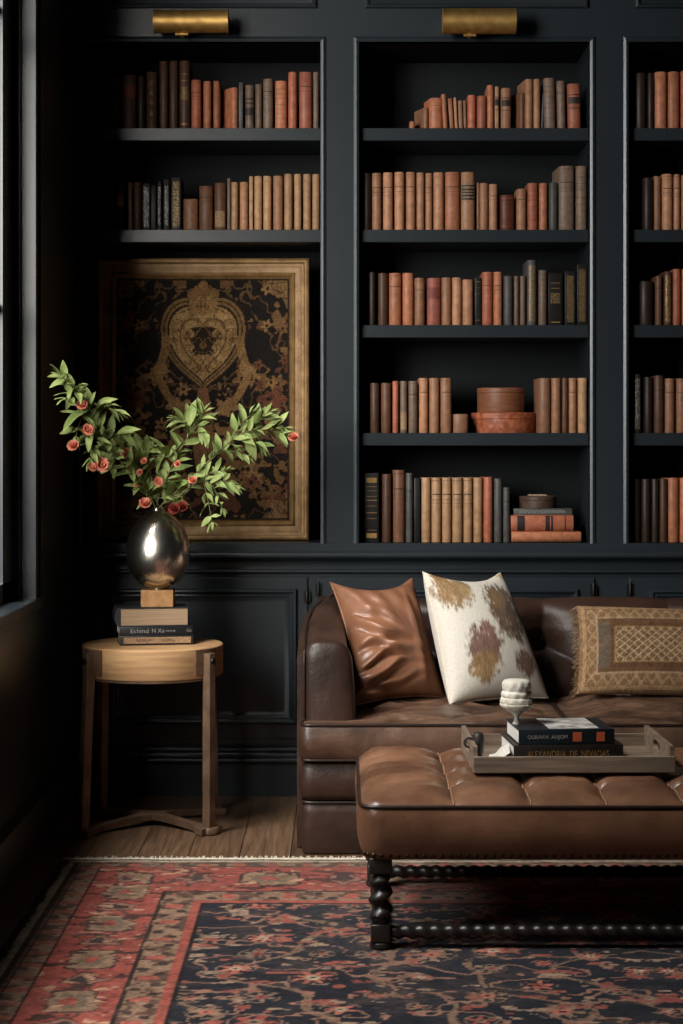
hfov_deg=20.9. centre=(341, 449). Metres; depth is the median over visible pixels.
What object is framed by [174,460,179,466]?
flower
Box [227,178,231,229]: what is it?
book
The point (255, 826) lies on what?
floor
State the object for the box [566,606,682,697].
woven pillow
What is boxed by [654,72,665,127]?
book
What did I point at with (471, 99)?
book
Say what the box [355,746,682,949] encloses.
tufted ottoman
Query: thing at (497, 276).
book
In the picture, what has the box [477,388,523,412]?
round box
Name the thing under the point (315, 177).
book
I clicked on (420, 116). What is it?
book
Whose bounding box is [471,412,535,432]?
round box
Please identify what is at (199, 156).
bookcase
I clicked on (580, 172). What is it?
book
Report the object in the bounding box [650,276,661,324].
book
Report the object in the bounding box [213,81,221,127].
book
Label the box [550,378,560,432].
book
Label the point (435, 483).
book
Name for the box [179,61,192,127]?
book
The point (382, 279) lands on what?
book
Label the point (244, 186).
book
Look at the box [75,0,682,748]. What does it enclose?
wall
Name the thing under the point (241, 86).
book
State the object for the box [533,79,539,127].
book
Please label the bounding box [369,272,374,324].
book
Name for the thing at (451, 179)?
book
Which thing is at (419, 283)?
book
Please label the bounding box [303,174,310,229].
book
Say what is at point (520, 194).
book
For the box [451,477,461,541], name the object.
book
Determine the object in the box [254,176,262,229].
book
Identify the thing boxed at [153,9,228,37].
picture light
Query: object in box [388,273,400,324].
book
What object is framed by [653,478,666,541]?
book
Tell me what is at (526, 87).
book
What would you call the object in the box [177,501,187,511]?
flower
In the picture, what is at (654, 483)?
book
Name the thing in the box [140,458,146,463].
flower
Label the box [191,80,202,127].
book
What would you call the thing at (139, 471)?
flower
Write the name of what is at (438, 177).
book
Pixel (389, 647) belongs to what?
leather pillow
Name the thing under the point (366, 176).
book
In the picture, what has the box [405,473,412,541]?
book
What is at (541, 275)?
book
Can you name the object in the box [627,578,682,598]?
base cabinet
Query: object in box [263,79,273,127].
book
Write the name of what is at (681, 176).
book
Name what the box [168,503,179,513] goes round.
flower
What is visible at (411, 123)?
book
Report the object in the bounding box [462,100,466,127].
book
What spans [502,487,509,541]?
book
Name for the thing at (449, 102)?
book
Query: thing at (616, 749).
book
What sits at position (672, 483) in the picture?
book
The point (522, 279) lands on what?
book
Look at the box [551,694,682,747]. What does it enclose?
seat cushion
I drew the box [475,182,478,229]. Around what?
book
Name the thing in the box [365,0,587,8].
trim
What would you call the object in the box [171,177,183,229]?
book
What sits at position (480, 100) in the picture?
book
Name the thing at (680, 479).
book
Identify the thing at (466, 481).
book
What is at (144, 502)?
flower
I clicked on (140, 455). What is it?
branch
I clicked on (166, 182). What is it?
book
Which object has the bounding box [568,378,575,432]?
book
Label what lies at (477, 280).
book
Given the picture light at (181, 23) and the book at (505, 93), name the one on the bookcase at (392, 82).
the book at (505, 93)
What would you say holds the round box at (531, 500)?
on the book at (514, 510)
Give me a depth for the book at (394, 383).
6.64 m
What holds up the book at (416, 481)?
on the bookcase at (392, 82)
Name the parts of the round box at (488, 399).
lid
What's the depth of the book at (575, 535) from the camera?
6.64 m
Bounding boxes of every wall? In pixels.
[0,0,74,832]
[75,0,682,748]
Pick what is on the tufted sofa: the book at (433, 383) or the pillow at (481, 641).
the pillow at (481, 641)
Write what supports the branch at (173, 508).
in the vase
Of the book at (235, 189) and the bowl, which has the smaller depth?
the bowl
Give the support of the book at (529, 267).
on the bookcase at (392, 82)
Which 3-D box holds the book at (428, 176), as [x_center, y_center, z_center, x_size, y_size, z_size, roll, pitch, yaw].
[0.315,-0.893,6.722,0.024,0.205,0.156,0,0,0]
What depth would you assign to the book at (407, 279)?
6.64 m
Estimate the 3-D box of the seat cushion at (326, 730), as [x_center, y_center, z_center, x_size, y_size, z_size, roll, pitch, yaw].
[0.285,0.875,5.942,0.839,0.143,0.679,0,0,0]
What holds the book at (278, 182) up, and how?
on the bookcase at (199, 156)
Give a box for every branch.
[48,360,158,506]
[97,434,161,509]
[147,397,219,506]
[159,457,244,532]
[160,403,298,506]
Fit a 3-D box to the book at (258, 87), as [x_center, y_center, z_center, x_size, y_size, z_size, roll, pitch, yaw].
[-0.298,-1.236,6.705,0.024,0.160,0.125,0,0,0]
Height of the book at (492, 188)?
0.165 m
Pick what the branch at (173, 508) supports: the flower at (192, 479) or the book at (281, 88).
the flower at (192, 479)
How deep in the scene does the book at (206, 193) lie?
6.64 m
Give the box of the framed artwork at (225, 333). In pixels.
[95,258,308,539]
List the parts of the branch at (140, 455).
stem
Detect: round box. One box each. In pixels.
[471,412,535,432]
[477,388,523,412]
[519,494,556,507]
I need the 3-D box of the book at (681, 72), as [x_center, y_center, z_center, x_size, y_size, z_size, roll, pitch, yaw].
[1.239,-1.259,6.716,0.035,0.207,0.160,0,0,0]
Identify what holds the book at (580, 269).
on the bookcase at (392, 82)
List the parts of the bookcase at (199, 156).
panel, shelf, shelf, panel, panel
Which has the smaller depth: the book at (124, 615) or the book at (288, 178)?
the book at (124, 615)
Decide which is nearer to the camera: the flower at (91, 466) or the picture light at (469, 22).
the flower at (91, 466)
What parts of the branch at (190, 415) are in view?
stem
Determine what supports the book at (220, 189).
on the bookcase at (199, 156)
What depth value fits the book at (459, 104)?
6.65 m
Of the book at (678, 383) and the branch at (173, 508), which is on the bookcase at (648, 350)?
the book at (678, 383)
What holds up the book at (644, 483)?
on the bookcase at (648, 350)
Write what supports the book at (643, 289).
on the bookcase at (648, 350)
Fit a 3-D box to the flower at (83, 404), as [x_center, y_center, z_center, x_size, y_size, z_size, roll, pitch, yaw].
[-0.800,-0.141,5.685,0.036,0.033,0.023,0,0,0]
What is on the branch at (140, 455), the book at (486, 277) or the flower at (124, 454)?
the flower at (124, 454)
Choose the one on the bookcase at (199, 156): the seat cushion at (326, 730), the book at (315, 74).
the book at (315, 74)
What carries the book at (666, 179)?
on the bookcase at (648, 350)
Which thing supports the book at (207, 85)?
on the bookcase at (199, 156)
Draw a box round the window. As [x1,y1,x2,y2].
[0,0,41,651]
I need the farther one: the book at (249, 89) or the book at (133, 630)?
the book at (249, 89)
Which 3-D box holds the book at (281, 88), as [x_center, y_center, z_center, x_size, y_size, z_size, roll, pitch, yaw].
[-0.217,-1.241,6.703,0.042,0.171,0.133,0,0,0]
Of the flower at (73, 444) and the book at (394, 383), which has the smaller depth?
the flower at (73, 444)
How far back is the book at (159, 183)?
6.65 m
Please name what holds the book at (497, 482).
on the bookcase at (392, 82)
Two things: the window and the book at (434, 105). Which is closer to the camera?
the window
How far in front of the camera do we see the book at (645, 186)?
6.64 m
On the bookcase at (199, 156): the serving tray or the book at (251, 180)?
the book at (251, 180)
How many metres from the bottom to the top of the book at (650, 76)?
0.200 m
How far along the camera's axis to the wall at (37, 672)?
5.99 m
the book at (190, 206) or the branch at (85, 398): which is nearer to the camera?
the branch at (85, 398)
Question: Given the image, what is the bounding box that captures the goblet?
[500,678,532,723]
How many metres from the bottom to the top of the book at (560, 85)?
0.171 m
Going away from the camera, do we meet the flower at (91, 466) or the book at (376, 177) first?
the flower at (91, 466)
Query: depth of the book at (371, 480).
6.65 m
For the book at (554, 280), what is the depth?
6.65 m
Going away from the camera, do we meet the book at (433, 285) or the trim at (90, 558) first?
the trim at (90, 558)
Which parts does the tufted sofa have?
panel, seat rail, arm, backrest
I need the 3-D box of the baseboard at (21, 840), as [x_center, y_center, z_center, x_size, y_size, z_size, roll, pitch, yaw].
[-0.935,1.149,2.900,0.030,0.165,7.400,0,0,0]
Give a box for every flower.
[67,439,78,450]
[76,399,86,409]
[82,424,94,434]
[87,463,95,470]
[95,457,109,471]
[120,447,128,457]
[136,468,142,475]
[138,498,151,507]
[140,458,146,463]
[153,477,162,486]
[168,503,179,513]
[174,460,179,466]
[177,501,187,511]
[188,476,196,482]
[288,432,298,440]
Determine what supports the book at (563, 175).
on the bookcase at (392, 82)
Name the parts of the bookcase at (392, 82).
panel, panel, shelf, shelf, shelf, shelf, panel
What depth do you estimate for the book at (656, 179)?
6.65 m
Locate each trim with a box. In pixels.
[73,543,682,573]
[113,0,316,8]
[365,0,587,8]
[635,0,682,8]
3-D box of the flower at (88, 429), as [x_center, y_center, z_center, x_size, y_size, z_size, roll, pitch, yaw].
[-0.788,-0.064,5.749,0.038,0.038,0.025,0,0,0]
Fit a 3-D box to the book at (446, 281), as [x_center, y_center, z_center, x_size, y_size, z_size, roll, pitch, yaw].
[0.378,-0.534,6.706,0.035,0.171,0.137,0,0,0]
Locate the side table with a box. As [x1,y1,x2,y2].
[70,637,225,837]
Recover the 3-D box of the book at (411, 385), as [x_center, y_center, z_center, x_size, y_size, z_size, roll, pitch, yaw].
[0.257,-0.155,6.709,0.031,0.186,0.147,0,0,0]
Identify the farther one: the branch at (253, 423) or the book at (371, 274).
the book at (371, 274)
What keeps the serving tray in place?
on the tufted ottoman
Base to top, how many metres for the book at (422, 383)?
0.197 m
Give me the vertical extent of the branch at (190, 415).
0.464 m
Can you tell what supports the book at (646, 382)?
on the bookcase at (648, 350)
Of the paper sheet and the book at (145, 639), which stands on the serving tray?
the paper sheet
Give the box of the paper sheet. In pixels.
[489,744,509,755]
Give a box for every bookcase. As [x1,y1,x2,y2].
[76,36,325,543]
[354,36,594,543]
[623,36,682,543]
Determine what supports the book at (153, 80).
on the bookcase at (199, 156)
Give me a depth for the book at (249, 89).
6.64 m
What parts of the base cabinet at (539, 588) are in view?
panel moulding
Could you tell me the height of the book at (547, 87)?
0.182 m
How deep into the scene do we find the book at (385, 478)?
6.64 m
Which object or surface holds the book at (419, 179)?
on the bookcase at (392, 82)
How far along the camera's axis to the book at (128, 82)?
6.64 m
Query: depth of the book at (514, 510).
6.66 m
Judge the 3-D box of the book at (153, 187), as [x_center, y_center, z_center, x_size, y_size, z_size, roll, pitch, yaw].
[-0.677,-0.872,6.705,0.018,0.161,0.112,0,0,0]
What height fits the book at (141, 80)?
0.189 m
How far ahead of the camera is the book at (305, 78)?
6.64 m
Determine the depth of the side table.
5.91 m
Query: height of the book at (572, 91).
0.160 m
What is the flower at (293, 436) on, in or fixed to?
on the branch at (253, 423)
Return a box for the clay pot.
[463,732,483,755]
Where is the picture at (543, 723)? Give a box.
[536,718,597,728]
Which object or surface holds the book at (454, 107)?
on the bookcase at (392, 82)
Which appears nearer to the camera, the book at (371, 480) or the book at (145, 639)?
the book at (145, 639)
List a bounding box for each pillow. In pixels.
[329,578,444,705]
[422,571,548,703]
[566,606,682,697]
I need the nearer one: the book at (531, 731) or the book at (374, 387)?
the book at (531, 731)
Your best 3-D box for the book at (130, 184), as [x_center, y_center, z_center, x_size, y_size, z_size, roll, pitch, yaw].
[-0.760,-0.877,6.711,0.013,0.172,0.121,0,0,0]
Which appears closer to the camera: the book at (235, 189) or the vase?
the vase
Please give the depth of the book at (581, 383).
6.64 m
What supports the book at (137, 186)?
on the bookcase at (199, 156)
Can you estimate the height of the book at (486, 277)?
0.191 m
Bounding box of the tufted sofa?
[297,590,682,853]
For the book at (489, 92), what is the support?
on the bookcase at (392, 82)
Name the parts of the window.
sill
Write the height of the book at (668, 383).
0.196 m
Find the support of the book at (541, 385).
on the bookcase at (392, 82)
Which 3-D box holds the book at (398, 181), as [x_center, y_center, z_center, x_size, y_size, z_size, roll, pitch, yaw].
[0.208,-0.895,6.722,0.034,0.208,0.168,0,0,0]
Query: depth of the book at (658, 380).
6.64 m
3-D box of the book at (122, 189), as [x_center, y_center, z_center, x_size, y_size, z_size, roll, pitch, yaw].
[-0.796,-0.877,6.717,0.027,0.172,0.126,0,0,0]
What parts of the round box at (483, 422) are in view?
lid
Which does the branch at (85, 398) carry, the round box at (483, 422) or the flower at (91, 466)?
the flower at (91, 466)
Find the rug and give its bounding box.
[0,855,682,1023]
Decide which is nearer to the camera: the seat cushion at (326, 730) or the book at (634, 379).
the seat cushion at (326, 730)
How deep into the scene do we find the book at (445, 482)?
6.64 m
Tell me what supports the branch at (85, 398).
in the vase
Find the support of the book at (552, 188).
on the bookcase at (392, 82)
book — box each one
[112,603,188,626]
[116,622,192,635]
[117,182,127,229]
[117,634,192,645]
[121,75,136,127]
[128,182,132,229]
[133,182,141,229]
[137,76,146,127]
[142,183,150,229]
[147,72,159,127]
[151,185,156,229]
[157,181,162,229]
[160,61,168,127]
[163,179,170,229]
[169,61,178,127]
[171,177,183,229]
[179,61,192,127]
[183,199,198,229]
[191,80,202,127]
[199,186,213,229]
[203,81,212,127]
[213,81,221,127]
[214,183,226,229]
[222,87,237,127]
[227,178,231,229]
[231,182,239,229]
[239,82,244,127]
[240,182,248,229]
[245,85,254,127]
[249,176,253,229]
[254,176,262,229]
[255,84,262,127]
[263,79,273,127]
[263,176,272,229]
[273,176,283,229]
[275,81,287,127]
[284,174,292,229]
[288,72,297,127]
[294,174,301,229]
[299,72,311,127]
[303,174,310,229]
[312,174,319,229]
[313,72,318,127]
[363,173,370,229]
[364,473,378,541]
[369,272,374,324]
[370,383,378,432]
[371,173,380,229]
[377,273,387,324]
[380,383,390,432]
[381,474,390,541]
[382,172,392,229]
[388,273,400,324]
[392,381,397,432]
[392,470,404,541]
[393,172,403,229]
[399,381,406,432]
[401,273,413,324]
[405,172,414,229]
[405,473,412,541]
[407,381,416,432]
[409,121,414,127]
[413,477,419,541]
[414,108,427,127]
[414,278,424,324]
[415,173,423,229]
[417,378,427,432]
[420,477,429,541]
[424,98,441,127]
[424,173,431,229]
[426,278,440,324]
[428,378,438,432]
[430,477,440,541]
[432,172,443,229]
[439,378,451,432]
[441,94,447,127]
[441,277,450,324]
[441,477,450,541]
[444,172,459,229]
[447,98,453,127]
[451,277,461,324]
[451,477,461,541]
[452,97,457,127]
[452,414,467,432]
[457,100,462,127]
[460,172,474,229]
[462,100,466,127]
[462,279,472,324]
[462,477,471,541]
[466,95,475,127]
[472,477,481,541]
[473,277,480,324]
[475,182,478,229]
[476,96,485,127]
[479,183,487,229]
[479,272,492,324]
[480,476,492,541]
[485,85,493,127]
[488,184,497,229]
[493,272,501,324]
[493,478,501,541]
[494,87,498,127]
[498,195,513,229]
[499,88,510,127]
[500,733,622,755]
[502,276,512,324]
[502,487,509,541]
[506,717,613,744]
[510,507,571,514]
[510,514,573,530]
[510,529,580,541]
[511,93,523,127]
[513,276,518,324]
[514,189,525,229]
[517,79,532,127]
[519,276,525,324]
[523,260,535,324]
[524,183,537,229]
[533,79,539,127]
[534,378,549,432]
[536,270,546,324]
[538,183,546,229]
[540,78,554,127]
[540,94,543,127]
[547,182,557,229]
[547,273,561,324]
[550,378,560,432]
[552,166,573,229]
[555,81,565,127]
[561,378,567,432]
[562,271,575,324]
[565,84,580,127]
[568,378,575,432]
[572,264,586,324]
[574,166,586,229]
[576,378,586,432]
[629,73,645,127]
[629,374,640,432]
[629,478,639,541]
[635,281,651,324]
[635,478,649,541]
[637,178,652,229]
[641,377,652,432]
[645,478,658,541]
[646,73,653,127]
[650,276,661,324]
[650,375,663,432]
[652,176,660,229]
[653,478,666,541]
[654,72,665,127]
[657,271,671,324]
[660,174,671,229]
[661,477,678,541]
[664,379,673,432]
[666,71,678,127]
[671,269,680,324]
[672,174,679,229]
[672,477,682,541]
[674,378,682,432]
[679,71,682,127]
[680,175,682,229]
[681,269,682,324]
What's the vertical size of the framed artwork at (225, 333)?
1.036 m
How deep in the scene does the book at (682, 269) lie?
6.65 m
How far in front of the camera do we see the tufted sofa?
5.71 m
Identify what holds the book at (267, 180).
on the bookcase at (199, 156)
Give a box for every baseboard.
[0,749,78,902]
[90,745,296,795]
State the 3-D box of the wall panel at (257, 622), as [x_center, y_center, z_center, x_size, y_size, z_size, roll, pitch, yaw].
[-0.501,0.742,6.587,0.780,0.573,0.026,0,0,0]
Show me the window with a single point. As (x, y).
(18, 615)
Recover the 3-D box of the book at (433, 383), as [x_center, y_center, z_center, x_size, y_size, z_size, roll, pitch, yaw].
[0.334,-0.160,6.711,0.035,0.197,0.153,0,0,0]
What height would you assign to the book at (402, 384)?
0.186 m
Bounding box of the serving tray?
[461,725,674,772]
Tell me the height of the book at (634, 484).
0.227 m
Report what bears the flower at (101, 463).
on the branch at (85, 398)
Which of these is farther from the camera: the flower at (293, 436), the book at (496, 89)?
the book at (496, 89)
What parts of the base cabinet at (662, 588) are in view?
panel moulding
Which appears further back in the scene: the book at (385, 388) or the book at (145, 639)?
the book at (385, 388)
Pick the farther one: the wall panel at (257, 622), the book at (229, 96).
the book at (229, 96)
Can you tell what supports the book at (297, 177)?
on the bookcase at (199, 156)
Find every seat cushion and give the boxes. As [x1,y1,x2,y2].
[298,693,560,758]
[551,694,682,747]
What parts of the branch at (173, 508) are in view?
stem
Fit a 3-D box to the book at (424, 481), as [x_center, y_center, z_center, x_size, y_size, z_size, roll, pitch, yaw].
[0.304,0.215,6.720,0.032,0.233,0.160,0,0,0]
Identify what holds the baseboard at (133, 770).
attached to the wall at (339, 21)
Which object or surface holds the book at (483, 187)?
on the bookcase at (392, 82)
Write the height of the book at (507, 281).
0.176 m
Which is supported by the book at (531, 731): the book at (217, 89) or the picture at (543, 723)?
the picture at (543, 723)
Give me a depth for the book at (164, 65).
6.64 m
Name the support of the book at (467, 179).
on the bookcase at (392, 82)
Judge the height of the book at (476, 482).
0.233 m
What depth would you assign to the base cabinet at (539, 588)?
6.59 m
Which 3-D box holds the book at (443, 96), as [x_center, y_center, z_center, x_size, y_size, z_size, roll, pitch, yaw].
[0.371,-1.218,6.690,0.023,0.125,0.095,0,0,0]
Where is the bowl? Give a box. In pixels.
[500,703,532,723]
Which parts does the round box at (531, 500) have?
lid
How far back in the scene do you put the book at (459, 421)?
6.64 m
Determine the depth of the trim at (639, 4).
6.59 m
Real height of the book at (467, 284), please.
0.164 m
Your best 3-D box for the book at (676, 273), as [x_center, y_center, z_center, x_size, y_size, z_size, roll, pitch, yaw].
[1.207,-0.550,6.717,0.028,0.202,0.153,0,0,0]
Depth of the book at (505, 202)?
6.64 m
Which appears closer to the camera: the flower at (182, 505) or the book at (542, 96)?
the flower at (182, 505)
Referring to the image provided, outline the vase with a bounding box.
[126,507,189,606]
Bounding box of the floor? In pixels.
[0,796,362,949]
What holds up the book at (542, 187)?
on the bookcase at (392, 82)
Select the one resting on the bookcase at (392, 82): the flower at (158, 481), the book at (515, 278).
the book at (515, 278)
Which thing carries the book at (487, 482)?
on the bookcase at (392, 82)
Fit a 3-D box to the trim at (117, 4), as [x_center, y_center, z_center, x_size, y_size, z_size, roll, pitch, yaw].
[-0.452,-1.972,6.593,0.729,0.791,0.017,0,0,0]
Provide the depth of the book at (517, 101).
6.67 m
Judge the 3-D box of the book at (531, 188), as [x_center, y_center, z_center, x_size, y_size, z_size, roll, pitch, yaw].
[0.688,-0.875,6.704,0.036,0.169,0.137,0,0,0]
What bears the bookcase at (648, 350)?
attached to the wall at (339, 21)
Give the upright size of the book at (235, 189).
0.172 m
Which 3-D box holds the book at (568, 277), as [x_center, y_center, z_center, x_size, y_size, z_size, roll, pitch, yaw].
[0.823,-0.546,6.723,0.038,0.194,0.146,0,0,0]
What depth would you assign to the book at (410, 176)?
6.64 m
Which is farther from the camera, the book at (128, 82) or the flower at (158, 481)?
the book at (128, 82)
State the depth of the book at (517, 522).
6.64 m
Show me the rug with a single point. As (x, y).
(113, 940)
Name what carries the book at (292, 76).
on the bookcase at (199, 156)
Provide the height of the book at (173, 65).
0.243 m
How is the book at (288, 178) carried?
on the bookcase at (199, 156)
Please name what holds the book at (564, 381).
on the bookcase at (392, 82)
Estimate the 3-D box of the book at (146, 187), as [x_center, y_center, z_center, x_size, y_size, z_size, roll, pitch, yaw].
[-0.703,-0.875,6.707,0.027,0.169,0.117,0,0,0]
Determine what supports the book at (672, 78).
on the bookcase at (648, 350)
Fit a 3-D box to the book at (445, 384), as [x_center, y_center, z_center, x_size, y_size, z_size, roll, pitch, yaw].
[0.376,-0.160,6.711,0.039,0.197,0.154,0,0,0]
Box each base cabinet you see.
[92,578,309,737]
[315,578,596,598]
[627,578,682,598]
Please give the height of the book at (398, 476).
0.260 m
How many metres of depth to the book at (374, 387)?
6.64 m
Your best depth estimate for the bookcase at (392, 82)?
6.96 m
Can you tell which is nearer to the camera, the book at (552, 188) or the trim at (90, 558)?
the trim at (90, 558)
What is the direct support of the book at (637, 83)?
on the bookcase at (648, 350)
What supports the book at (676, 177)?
on the bookcase at (648, 350)
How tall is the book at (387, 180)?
0.206 m
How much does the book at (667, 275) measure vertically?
0.193 m
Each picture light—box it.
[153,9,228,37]
[442,8,516,38]
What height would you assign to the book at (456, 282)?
0.171 m

